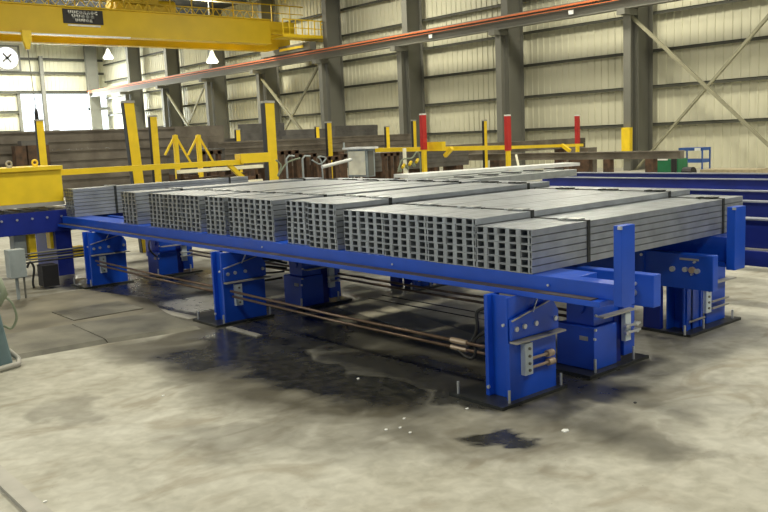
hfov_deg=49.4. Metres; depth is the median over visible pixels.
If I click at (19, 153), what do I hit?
block
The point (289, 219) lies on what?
tube
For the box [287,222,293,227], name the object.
tube
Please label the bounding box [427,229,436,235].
tube
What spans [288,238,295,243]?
tube
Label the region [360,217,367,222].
tube
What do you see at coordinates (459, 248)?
tube
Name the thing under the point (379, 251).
tube
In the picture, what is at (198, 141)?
trestle
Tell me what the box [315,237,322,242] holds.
tube
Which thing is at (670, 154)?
steel beam
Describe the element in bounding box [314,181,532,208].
tube
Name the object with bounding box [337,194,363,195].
band
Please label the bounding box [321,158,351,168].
pipe
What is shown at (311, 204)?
tube
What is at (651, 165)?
support
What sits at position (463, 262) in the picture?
tube
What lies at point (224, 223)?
tube
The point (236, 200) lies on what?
tube
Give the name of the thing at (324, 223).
tube
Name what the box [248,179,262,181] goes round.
shelf
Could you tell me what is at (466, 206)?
band
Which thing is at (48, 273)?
block
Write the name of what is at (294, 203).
tube
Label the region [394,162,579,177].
plank
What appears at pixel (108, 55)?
lamp
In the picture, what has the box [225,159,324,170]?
steel beam
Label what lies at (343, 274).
rod
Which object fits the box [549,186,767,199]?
beam
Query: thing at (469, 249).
tube
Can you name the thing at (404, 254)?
tube
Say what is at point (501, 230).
tube
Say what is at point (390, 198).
band
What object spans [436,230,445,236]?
tube
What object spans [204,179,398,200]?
tube
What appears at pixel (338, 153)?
block
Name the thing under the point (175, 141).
trestle
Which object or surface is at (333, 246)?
tube
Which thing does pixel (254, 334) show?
floor strip
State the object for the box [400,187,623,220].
tube
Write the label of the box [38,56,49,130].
wall post
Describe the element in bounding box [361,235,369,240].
tube
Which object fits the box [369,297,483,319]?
pipe
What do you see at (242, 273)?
table leg
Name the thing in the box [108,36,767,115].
trim
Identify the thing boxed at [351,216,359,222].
tube
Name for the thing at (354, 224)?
tube
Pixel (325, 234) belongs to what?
tube
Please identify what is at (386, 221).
tube
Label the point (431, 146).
guard rail
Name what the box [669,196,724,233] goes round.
band
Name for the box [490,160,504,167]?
block
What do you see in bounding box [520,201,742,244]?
tube
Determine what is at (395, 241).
tube
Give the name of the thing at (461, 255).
tube
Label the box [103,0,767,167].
wall
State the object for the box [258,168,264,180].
block
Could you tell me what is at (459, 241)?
tube
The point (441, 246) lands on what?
tube
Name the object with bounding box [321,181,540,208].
tube
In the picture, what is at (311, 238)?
tube
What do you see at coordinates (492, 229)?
tube
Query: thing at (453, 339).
coupling
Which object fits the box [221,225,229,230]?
tube
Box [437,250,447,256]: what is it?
tube
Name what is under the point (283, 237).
tube
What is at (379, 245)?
tube
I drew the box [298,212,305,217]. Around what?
tube
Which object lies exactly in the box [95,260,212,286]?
rod
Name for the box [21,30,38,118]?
hook block
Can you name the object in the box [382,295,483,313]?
floor seam
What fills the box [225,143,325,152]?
steel beam
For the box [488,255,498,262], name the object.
tube
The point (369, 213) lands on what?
tube
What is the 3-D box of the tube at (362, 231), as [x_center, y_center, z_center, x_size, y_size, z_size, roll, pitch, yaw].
[0.894,-0.363,7.537,2.770,0.047,0.101,-9,11,-40]
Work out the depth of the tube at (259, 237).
7.86 m
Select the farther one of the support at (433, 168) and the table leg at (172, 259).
the support at (433, 168)
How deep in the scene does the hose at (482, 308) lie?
5.60 m
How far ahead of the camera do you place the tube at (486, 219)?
6.36 m
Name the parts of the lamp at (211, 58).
lamp shade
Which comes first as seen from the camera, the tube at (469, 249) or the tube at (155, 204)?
the tube at (469, 249)
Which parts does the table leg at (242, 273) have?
plate, bolted plate, panel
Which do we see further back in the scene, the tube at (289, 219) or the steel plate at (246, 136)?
the steel plate at (246, 136)
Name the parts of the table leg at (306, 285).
plate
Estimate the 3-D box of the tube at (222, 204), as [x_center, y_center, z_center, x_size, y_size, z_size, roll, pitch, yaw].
[-0.573,-0.689,9.241,2.770,0.047,0.096,-9,11,-40]
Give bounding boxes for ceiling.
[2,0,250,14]
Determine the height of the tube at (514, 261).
0.047 m
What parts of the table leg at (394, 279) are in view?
plate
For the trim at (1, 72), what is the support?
attached to the wall at (53, 82)
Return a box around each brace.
[165,90,203,148]
[188,85,204,123]
[261,78,301,128]
[284,65,317,129]
[631,15,767,146]
[634,14,767,169]
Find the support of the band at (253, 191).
attached to the tube at (224, 228)
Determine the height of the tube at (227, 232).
0.047 m
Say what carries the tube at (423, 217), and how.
on the tube at (421, 224)
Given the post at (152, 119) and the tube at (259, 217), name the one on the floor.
the post at (152, 119)
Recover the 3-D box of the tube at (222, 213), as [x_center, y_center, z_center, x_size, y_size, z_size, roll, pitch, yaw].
[-0.568,-0.595,9.256,2.770,0.047,0.096,-9,11,-40]
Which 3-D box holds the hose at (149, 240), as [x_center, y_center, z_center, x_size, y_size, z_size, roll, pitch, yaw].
[-3.044,-0.095,11.048,0.090,0.285,0.470,-4,8,-7]
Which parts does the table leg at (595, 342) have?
name plate, plate, clamp rod, clamp rod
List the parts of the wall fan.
blade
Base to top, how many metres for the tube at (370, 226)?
0.047 m
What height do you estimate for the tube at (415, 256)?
0.047 m
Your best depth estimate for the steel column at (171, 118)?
63.16 m
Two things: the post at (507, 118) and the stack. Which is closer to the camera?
the post at (507, 118)
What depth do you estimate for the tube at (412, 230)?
6.20 m
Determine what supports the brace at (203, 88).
attached to the steel column at (171, 118)
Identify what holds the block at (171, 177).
on the floor
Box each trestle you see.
[164,135,190,178]
[187,135,213,176]
[202,150,222,176]
[277,150,298,178]
[295,153,316,177]
[317,156,338,178]
[340,153,359,177]
[380,152,399,178]
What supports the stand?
on the floor
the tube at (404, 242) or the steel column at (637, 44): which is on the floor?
the steel column at (637, 44)
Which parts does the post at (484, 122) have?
dark plate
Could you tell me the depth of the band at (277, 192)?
8.40 m
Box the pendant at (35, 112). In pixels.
[34,108,38,118]
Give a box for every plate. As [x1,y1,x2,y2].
[0,289,162,333]
[6,324,106,359]
[17,140,47,145]
[72,311,199,342]
[157,125,223,137]
[161,136,223,148]
[224,138,234,141]
[238,123,283,132]
[240,131,278,140]
[276,134,324,139]
[279,129,324,135]
[331,125,377,131]
[332,130,377,136]
[446,138,584,146]
[468,143,584,153]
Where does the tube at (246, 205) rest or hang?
on the tube
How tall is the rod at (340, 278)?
0.033 m
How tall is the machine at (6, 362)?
0.758 m
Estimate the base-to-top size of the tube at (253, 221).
0.047 m
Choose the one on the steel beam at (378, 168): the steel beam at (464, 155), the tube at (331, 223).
the steel beam at (464, 155)
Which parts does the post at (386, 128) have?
dark plate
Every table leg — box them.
[71,231,133,288]
[138,241,202,277]
[193,251,274,327]
[268,261,351,310]
[389,277,446,290]
[449,292,566,410]
[556,303,648,378]
[641,267,740,337]
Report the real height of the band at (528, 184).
0.396 m
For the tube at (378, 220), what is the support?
on the tube at (378, 226)
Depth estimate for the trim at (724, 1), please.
37.92 m
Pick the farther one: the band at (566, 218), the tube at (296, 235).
the tube at (296, 235)
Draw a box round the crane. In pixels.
[0,0,322,57]
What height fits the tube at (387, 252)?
0.047 m
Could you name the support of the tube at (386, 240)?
on the tube at (386, 246)
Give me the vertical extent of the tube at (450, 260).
0.047 m
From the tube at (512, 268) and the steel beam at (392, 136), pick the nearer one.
the tube at (512, 268)
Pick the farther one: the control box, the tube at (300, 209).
the control box
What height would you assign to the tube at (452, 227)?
0.047 m
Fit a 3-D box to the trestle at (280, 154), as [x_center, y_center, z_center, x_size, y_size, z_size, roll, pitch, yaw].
[-2.422,-1.961,21.488,0.600,1.506,0.120,-9,11,-40]
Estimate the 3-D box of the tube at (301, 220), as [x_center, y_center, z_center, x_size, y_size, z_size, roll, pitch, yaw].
[0.330,-0.483,8.206,2.770,0.047,0.094,-9,11,-40]
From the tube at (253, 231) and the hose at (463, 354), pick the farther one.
the tube at (253, 231)
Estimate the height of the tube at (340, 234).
0.047 m
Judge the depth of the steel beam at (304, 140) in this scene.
24.80 m
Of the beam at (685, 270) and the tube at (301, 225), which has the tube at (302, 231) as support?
the tube at (301, 225)
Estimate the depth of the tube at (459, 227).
5.82 m
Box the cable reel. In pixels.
[681,167,696,172]
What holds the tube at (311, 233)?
on the tube at (311, 238)
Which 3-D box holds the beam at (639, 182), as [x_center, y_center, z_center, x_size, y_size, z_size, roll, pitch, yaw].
[7.715,-0.574,11.087,0.200,0.840,14.000,-9,11,-40]
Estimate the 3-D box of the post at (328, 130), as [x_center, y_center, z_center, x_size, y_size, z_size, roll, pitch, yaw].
[-1.566,-2.764,24.239,0.175,2.243,0.119,-9,11,-40]
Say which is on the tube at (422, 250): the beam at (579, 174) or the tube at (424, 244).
the tube at (424, 244)
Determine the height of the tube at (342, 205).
0.047 m
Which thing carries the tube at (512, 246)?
on the tube at (512, 253)
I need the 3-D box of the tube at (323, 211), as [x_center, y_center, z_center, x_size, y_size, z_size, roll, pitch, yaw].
[0.557,-0.539,7.849,2.770,0.047,0.099,-9,11,-40]
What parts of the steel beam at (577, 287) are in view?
stop post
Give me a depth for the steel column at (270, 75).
52.94 m
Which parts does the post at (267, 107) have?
dark plate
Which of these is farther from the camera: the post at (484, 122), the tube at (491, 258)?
the post at (484, 122)
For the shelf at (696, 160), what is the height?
0.120 m
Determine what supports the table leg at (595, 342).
on the floor
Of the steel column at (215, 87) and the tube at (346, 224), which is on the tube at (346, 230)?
the tube at (346, 224)
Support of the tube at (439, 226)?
on the tube at (442, 233)
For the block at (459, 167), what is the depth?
26.16 m
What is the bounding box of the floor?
[0,168,767,511]
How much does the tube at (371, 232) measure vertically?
0.047 m
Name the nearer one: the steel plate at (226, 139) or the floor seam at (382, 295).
the floor seam at (382, 295)
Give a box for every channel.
[405,171,503,178]
[426,170,522,179]
[448,169,562,179]
[458,169,576,180]
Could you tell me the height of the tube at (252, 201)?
0.047 m
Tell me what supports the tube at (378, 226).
on the tube at (380, 233)
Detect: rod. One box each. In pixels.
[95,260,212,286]
[97,264,212,291]
[189,249,288,266]
[191,253,289,270]
[230,290,484,348]
[232,295,484,355]
[338,273,566,310]
[339,277,566,316]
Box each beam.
[0,127,174,141]
[0,136,172,151]
[0,145,172,161]
[0,154,169,168]
[57,215,634,307]
[62,163,168,177]
[62,172,168,187]
[63,180,168,196]
[97,214,660,307]
[166,156,224,163]
[169,148,224,157]
[169,166,224,174]
[208,138,325,147]
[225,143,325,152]
[225,148,325,158]
[225,153,325,163]
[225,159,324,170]
[320,134,410,141]
[332,138,410,146]
[333,143,411,151]
[374,150,467,158]
[375,153,468,165]
[375,159,469,171]
[468,150,684,160]
[542,172,767,180]
[545,177,767,189]
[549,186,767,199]
[576,249,717,291]
[726,217,767,251]
[743,200,767,217]
[745,250,767,266]
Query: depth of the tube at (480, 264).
5.69 m
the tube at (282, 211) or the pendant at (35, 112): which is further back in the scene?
the pendant at (35, 112)
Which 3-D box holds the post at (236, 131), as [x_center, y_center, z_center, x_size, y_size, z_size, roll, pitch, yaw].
[-4.889,-3.179,28.237,0.175,2.217,0.119,-9,11,-40]
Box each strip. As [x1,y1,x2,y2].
[162,309,199,319]
[226,326,261,336]
[454,176,473,177]
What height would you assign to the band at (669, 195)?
0.348 m
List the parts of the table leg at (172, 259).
plate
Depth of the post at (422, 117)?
23.13 m
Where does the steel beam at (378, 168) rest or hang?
on the block at (459, 167)
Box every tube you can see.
[64,176,397,231]
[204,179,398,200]
[210,179,410,200]
[214,179,416,201]
[219,179,425,201]
[219,201,227,206]
[219,206,228,211]
[220,211,228,215]
[220,216,228,220]
[221,221,229,225]
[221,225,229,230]
[221,230,229,234]
[228,179,434,201]
[233,179,441,202]
[238,179,447,202]
[244,179,453,202]
[244,203,249,207]
[249,180,452,203]
[250,204,255,208]
[250,214,255,218]
[250,219,256,223]
[251,229,256,234]
[255,180,462,203]
[255,209,261,214]
[256,204,261,209]
[256,214,261,219]
[256,225,262,229]
[257,230,262,234]
[257,235,262,239]
[261,180,470,204]
[261,210,267,214]
[262,215,267,219]
[262,220,268,225]
[266,180,480,204]
[267,204,285,209]
[267,209,286,215]
[268,214,287,220]
[268,219,286,225]
[268,224,286,230]
[268,230,287,236]
[269,235,287,241]
[286,180,499,205]
[286,206,291,210]
[287,211,292,216]
[287,217,292,221]
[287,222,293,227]
[287,227,293,232]
[287,233,293,237]
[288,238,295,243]
[292,180,506,206]
[292,206,297,211]
[293,217,298,222]
[293,222,298,227]
[293,228,299,233]
[294,233,299,238]
[294,238,299,243]
[298,180,513,206]
[298,207,304,211]
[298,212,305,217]
[298,218,305,222]
[299,223,307,228]
[299,228,305,233]
[300,234,305,239]
[300,239,306,244]
[304,180,518,206]
[307,181,523,207]
[307,214,314,219]
[308,208,316,213]
[308,219,314,224]
[308,225,314,230]
[309,230,315,235]
[309,236,316,241]
[310,241,315,246]
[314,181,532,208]
[314,209,320,213]
[315,214,321,219]
[315,220,321,225]
[315,225,321,230]
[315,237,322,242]
[316,231,322,236]
[316,242,323,247]
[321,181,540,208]
[321,209,327,214]
[321,215,328,220]
[322,220,328,226]
[322,226,328,231]
[322,232,329,237]
[323,237,329,243]
[323,243,330,248]
[328,181,549,209]
[328,186,548,215]
[329,214,343,220]
[329,220,344,226]
[329,226,343,232]
[329,232,343,238]
[330,238,344,243]
[331,243,344,249]
[343,186,562,215]
[344,216,350,221]
[344,222,351,227]
[344,227,351,233]
[344,233,352,239]
[345,239,352,245]
[345,245,352,250]
[351,186,571,216]
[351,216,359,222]
[351,222,359,228]
[352,228,359,234]
[352,234,360,239]
[352,240,360,245]
[353,246,360,251]
[359,186,580,216]
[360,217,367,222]
[360,223,367,228]
[360,229,368,234]
[360,241,369,246]
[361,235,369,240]
[361,247,369,252]
[367,186,584,217]
[367,217,375,223]
[368,223,375,229]
[368,229,376,235]
[368,235,376,241]
[369,242,376,247]
[369,248,378,253]
[375,187,594,217]
[376,218,383,224]
[376,224,383,230]
[376,230,383,236]
[376,236,385,242]
[377,242,383,248]
[377,248,384,254]
[383,187,604,218]
[384,219,393,225]
[384,225,391,231]
[384,231,391,237]
[384,237,391,243]
[384,244,392,250]
[385,250,392,256]
[392,187,614,219]
[392,219,399,225]
[392,226,400,232]
[392,232,400,238]
[392,238,400,244]
[393,245,400,250]
[393,251,401,257]
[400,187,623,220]
[400,220,408,226]
[400,233,409,239]
[401,226,408,232]
[401,239,409,245]
[401,245,410,252]
[401,252,410,258]
[408,188,627,220]
[409,221,419,227]
[409,227,418,233]
[409,234,418,240]
[410,240,418,246]
[410,246,418,252]
[410,253,418,259]
[418,188,639,221]
[418,221,426,227]
[418,228,427,234]
[418,234,428,240]
[419,241,427,247]
[419,247,429,253]
[419,254,428,260]
[427,188,650,222]
[427,222,435,228]
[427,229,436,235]
[427,235,436,242]
[428,242,436,248]
[428,249,438,255]
[428,255,436,261]
[436,188,660,222]
[436,223,447,229]
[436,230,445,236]
[436,236,446,243]
[437,243,446,249]
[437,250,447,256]
[437,256,446,263]
[446,188,668,223]
[446,224,455,230]
[446,230,455,237]
[446,237,455,243]
[446,244,455,250]
[447,251,456,257]
[447,257,456,264]
[455,189,676,224]
[455,231,464,238]
[456,224,464,231]
[456,238,465,245]
[456,245,465,251]
[456,252,466,258]
[456,258,467,265]
[465,189,689,225]
[465,194,689,232]
[465,232,476,239]
[465,239,476,246]
[466,246,476,252]
[466,253,476,259]
[467,260,476,266]
[476,233,487,240]
[477,194,696,232]
[477,240,487,247]
[477,247,487,254]
[477,254,487,261]
[477,261,487,268]
[487,195,708,233]
[487,234,499,240]
[487,241,497,248]
[488,248,497,255]
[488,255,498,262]
[488,262,498,269]
[498,195,720,234]
[498,234,510,241]
[498,242,508,249]
[498,249,508,256]
[498,263,510,270]
[499,256,509,263]
[508,195,731,235]
[509,236,519,243]
[509,243,519,250]
[509,250,520,257]
[509,257,521,265]
[509,264,520,272]
[520,195,742,236]
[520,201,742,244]
[520,209,726,251]
[520,221,726,266]
[521,215,726,258]
[521,227,726,273]
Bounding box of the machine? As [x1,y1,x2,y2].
[657,158,687,172]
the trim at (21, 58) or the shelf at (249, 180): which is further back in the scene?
the trim at (21, 58)
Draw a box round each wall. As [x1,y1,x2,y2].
[0,43,106,130]
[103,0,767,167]
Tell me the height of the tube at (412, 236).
0.047 m
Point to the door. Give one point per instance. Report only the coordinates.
(18, 95)
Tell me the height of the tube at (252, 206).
0.047 m
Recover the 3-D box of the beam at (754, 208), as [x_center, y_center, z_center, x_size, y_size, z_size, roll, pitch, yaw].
[5.460,-0.074,8.276,0.200,0.840,12.600,-9,11,-40]
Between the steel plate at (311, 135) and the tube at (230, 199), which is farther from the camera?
the steel plate at (311, 135)
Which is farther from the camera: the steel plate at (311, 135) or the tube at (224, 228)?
the steel plate at (311, 135)
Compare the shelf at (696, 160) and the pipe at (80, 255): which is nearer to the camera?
the pipe at (80, 255)
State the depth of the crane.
42.98 m
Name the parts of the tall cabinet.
panel, panel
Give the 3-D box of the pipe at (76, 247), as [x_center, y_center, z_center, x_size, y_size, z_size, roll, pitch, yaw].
[-4.280,-0.066,10.834,1.000,0.022,0.022,-9,11,-40]
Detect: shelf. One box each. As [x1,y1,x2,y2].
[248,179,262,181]
[680,147,709,150]
[688,158,709,162]
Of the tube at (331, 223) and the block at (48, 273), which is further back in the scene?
the block at (48, 273)
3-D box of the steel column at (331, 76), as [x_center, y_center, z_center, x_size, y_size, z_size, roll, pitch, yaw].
[-3.213,-10.482,47.947,1.944,10.944,0.389,-9,11,-40]
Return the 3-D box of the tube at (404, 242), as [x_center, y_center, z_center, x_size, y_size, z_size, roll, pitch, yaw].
[1.209,-0.271,7.141,2.770,0.047,0.097,-9,11,-40]
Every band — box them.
[104,185,118,212]
[168,187,182,190]
[228,190,249,192]
[253,191,275,192]
[277,192,302,193]
[300,193,326,196]
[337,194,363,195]
[359,196,391,204]
[383,179,406,181]
[396,203,437,205]
[433,180,461,183]
[437,205,482,207]
[472,181,501,182]
[481,207,533,216]
[497,182,529,188]
[531,216,590,261]
[534,187,574,188]
[576,188,619,190]
[620,190,670,197]
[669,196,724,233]
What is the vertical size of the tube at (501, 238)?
0.047 m
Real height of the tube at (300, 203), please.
0.047 m
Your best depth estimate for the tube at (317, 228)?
7.10 m
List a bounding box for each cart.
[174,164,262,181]
[678,147,710,168]
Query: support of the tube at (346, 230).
on the tube at (346, 235)
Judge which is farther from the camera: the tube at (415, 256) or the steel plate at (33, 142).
the steel plate at (33, 142)
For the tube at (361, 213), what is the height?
0.047 m
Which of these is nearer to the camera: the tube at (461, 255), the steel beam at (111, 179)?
the tube at (461, 255)
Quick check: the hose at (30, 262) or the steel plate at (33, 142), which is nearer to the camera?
the hose at (30, 262)
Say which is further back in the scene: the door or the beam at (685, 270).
the door
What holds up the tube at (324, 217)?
on the tube at (324, 223)
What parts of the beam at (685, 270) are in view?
seam plate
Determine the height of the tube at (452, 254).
0.047 m
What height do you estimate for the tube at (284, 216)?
0.047 m
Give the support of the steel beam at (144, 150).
on the steel beam at (145, 159)
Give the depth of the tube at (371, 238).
6.62 m
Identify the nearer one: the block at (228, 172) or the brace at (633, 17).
the block at (228, 172)
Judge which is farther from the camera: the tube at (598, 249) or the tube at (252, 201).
the tube at (252, 201)
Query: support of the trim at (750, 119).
attached to the wall at (733, 145)
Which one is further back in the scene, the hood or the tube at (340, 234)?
the hood
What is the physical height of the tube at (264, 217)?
0.047 m
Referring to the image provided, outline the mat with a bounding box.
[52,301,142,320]
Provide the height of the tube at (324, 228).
0.047 m
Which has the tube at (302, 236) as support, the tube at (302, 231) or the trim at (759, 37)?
the tube at (302, 231)
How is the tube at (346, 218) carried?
on the tube at (346, 224)
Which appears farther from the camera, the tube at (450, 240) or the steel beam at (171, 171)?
the steel beam at (171, 171)
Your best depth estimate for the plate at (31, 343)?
7.62 m
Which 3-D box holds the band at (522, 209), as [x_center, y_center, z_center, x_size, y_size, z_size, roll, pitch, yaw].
[0.912,-0.187,6.243,0.124,0.348,0.490,-9,11,-40]
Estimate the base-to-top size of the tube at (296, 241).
0.047 m
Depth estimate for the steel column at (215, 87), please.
58.17 m
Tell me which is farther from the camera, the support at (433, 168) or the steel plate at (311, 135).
the steel plate at (311, 135)
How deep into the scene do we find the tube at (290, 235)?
7.48 m
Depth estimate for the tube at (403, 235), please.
6.27 m
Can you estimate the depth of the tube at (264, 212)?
7.75 m
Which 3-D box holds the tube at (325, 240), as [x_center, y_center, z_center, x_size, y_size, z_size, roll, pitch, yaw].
[0.569,-0.302,7.884,2.770,0.047,0.099,-9,11,-40]
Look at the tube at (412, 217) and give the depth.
6.74 m
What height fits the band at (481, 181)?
0.396 m
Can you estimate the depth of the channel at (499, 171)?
12.44 m
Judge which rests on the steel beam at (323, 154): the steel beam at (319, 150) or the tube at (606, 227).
the steel beam at (319, 150)
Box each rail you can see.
[0,465,52,511]
[61,152,270,175]
[87,0,680,96]
[375,142,582,165]
[651,205,745,269]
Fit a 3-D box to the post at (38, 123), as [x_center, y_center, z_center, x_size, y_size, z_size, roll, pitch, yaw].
[-8.250,-2.044,20.267,0.192,2.512,0.130,-9,11,-40]
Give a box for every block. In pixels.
[11,146,30,207]
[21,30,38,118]
[26,145,42,206]
[37,263,59,286]
[46,145,50,164]
[169,174,188,180]
[225,170,239,174]
[243,169,250,175]
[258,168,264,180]
[310,164,318,176]
[333,151,343,177]
[371,171,381,177]
[408,168,428,172]
[443,165,462,170]
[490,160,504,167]
[554,149,565,169]
[566,147,596,171]
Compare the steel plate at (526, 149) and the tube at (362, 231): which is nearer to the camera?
the tube at (362, 231)
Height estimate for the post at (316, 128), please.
2.231 m
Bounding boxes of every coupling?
[450,337,467,345]
[450,343,468,352]
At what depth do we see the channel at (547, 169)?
12.23 m
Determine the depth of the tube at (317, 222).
7.05 m
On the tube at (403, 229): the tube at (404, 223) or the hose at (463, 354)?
the tube at (404, 223)
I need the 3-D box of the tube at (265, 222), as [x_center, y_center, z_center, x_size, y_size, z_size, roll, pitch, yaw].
[-0.050,-0.480,8.637,2.770,0.047,0.099,-9,11,-40]
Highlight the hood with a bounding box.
[0,159,64,209]
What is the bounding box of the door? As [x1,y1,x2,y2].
[16,94,23,131]
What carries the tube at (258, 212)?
on the tube at (259, 217)
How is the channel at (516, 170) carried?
on the block
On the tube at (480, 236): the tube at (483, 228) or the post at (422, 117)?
the tube at (483, 228)
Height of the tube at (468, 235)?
0.047 m
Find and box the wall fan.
[0,45,21,70]
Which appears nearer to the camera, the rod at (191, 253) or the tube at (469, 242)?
the tube at (469, 242)
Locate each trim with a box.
[0,71,103,74]
[0,91,86,93]
[0,111,18,113]
[7,0,205,13]
[20,57,102,61]
[103,0,386,65]
[105,0,531,82]
[106,0,745,98]
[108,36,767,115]
[114,118,767,147]
[146,76,767,127]
[192,0,257,5]
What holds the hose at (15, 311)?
attached to the machine at (6, 362)
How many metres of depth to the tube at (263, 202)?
8.37 m
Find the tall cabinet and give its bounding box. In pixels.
[342,143,377,177]
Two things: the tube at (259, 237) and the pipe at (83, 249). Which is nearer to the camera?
the tube at (259, 237)
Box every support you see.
[431,167,439,171]
[568,160,592,171]
[603,159,613,171]
[645,159,657,171]
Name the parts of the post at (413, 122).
dark plate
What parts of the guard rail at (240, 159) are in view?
rail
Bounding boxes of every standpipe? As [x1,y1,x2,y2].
[285,155,294,177]
[301,155,310,177]
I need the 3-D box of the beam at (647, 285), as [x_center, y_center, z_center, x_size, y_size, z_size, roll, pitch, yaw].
[-1.206,-0.134,8.653,0.155,0.210,8.960,-9,11,-40]
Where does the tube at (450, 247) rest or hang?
on the tube at (452, 254)
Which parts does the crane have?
handrail, handrail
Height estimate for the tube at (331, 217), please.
0.047 m
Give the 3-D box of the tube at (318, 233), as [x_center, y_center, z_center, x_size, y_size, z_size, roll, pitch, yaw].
[0.504,-0.358,7.956,2.770,0.047,0.099,-9,11,-40]
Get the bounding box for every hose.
[3,297,17,329]
[26,261,34,287]
[148,240,157,257]
[261,257,286,280]
[266,265,286,273]
[275,157,299,176]
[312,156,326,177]
[397,151,420,171]
[457,331,484,359]
[468,307,483,341]
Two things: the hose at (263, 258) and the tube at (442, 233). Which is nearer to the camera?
the tube at (442, 233)
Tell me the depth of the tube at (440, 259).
5.98 m
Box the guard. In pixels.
[621,127,631,150]
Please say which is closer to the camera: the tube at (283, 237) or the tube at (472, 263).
the tube at (472, 263)
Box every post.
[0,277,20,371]
[34,119,47,206]
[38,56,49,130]
[120,100,145,252]
[147,115,161,181]
[234,129,242,171]
[260,101,278,180]
[314,126,319,137]
[324,121,332,177]
[384,126,389,147]
[411,120,416,146]
[419,113,426,171]
[482,120,487,167]
[504,114,511,165]
[574,115,579,151]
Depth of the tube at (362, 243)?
6.66 m
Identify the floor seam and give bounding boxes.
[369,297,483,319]
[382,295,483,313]
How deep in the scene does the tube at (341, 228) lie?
6.91 m
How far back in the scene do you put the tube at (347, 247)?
6.84 m
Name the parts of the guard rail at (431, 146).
rail, rail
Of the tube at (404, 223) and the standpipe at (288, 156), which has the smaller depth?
the tube at (404, 223)
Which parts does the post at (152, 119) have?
dark plate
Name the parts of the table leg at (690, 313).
plate, panel, clamp rod, clamp rod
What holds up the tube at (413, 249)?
on the tube at (415, 256)
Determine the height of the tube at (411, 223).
0.047 m
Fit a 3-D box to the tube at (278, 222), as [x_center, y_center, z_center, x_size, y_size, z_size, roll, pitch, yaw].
[0.015,-0.472,8.561,2.770,0.047,0.099,-9,11,-40]
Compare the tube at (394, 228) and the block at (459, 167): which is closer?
the tube at (394, 228)
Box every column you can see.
[83,46,109,129]
[118,47,145,127]
[155,48,183,149]
[198,9,229,138]
[249,0,281,123]
[312,0,347,167]
[390,0,424,146]
[488,0,525,165]
[616,5,652,170]
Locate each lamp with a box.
[103,47,113,58]
[206,1,218,62]
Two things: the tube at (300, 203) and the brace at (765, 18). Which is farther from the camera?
the brace at (765, 18)
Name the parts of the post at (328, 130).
dark plate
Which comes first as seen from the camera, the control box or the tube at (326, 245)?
the tube at (326, 245)
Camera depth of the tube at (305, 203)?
7.92 m
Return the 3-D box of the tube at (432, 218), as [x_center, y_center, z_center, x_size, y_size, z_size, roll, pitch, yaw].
[1.392,-0.436,6.882,2.770,0.047,0.095,-9,11,-40]
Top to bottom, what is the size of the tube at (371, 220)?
0.047 m
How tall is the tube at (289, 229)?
0.047 m
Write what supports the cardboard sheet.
on the floor
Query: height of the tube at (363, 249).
0.047 m
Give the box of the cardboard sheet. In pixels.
[335,299,484,346]
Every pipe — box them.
[25,247,82,254]
[25,249,83,257]
[26,252,83,260]
[26,255,83,263]
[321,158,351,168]
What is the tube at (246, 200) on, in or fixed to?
on the tube at (246, 205)
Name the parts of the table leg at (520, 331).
plate, panel, bolted plate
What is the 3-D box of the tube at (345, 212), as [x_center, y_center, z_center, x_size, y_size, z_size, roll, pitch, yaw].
[0.751,-0.521,7.666,2.770,0.047,0.101,-9,11,-40]
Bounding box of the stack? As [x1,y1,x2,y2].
[700,168,767,172]
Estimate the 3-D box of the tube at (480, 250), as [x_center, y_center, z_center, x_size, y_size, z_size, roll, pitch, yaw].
[1.715,-0.207,6.539,2.770,0.047,0.094,-9,11,-40]
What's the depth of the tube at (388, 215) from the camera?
6.94 m
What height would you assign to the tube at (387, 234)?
0.047 m
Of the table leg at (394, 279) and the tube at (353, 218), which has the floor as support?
the table leg at (394, 279)
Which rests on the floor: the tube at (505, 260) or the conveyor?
the conveyor
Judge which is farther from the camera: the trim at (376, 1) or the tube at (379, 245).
the trim at (376, 1)
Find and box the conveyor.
[0,205,151,275]
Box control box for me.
[4,248,26,299]
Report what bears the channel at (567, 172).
on the block
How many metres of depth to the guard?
32.78 m
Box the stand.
[399,148,418,178]
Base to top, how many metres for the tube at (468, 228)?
0.047 m
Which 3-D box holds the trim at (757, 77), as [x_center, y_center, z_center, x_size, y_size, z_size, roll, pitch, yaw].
[3.684,-7.710,42.060,0.251,0.122,86.913,-9,11,-40]
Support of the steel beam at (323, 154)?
on the steel beam at (310, 159)
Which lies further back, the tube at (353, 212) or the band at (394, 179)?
the band at (394, 179)
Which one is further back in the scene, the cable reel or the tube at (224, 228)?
the cable reel
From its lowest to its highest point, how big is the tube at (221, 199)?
0.047 m
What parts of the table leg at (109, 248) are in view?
plate, bolted plate, panel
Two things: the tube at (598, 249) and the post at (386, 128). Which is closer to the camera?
the tube at (598, 249)
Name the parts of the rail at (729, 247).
stop post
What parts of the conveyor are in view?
guard panel, guard panel, leg, frame, guard panel, leg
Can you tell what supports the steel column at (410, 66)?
on the floor

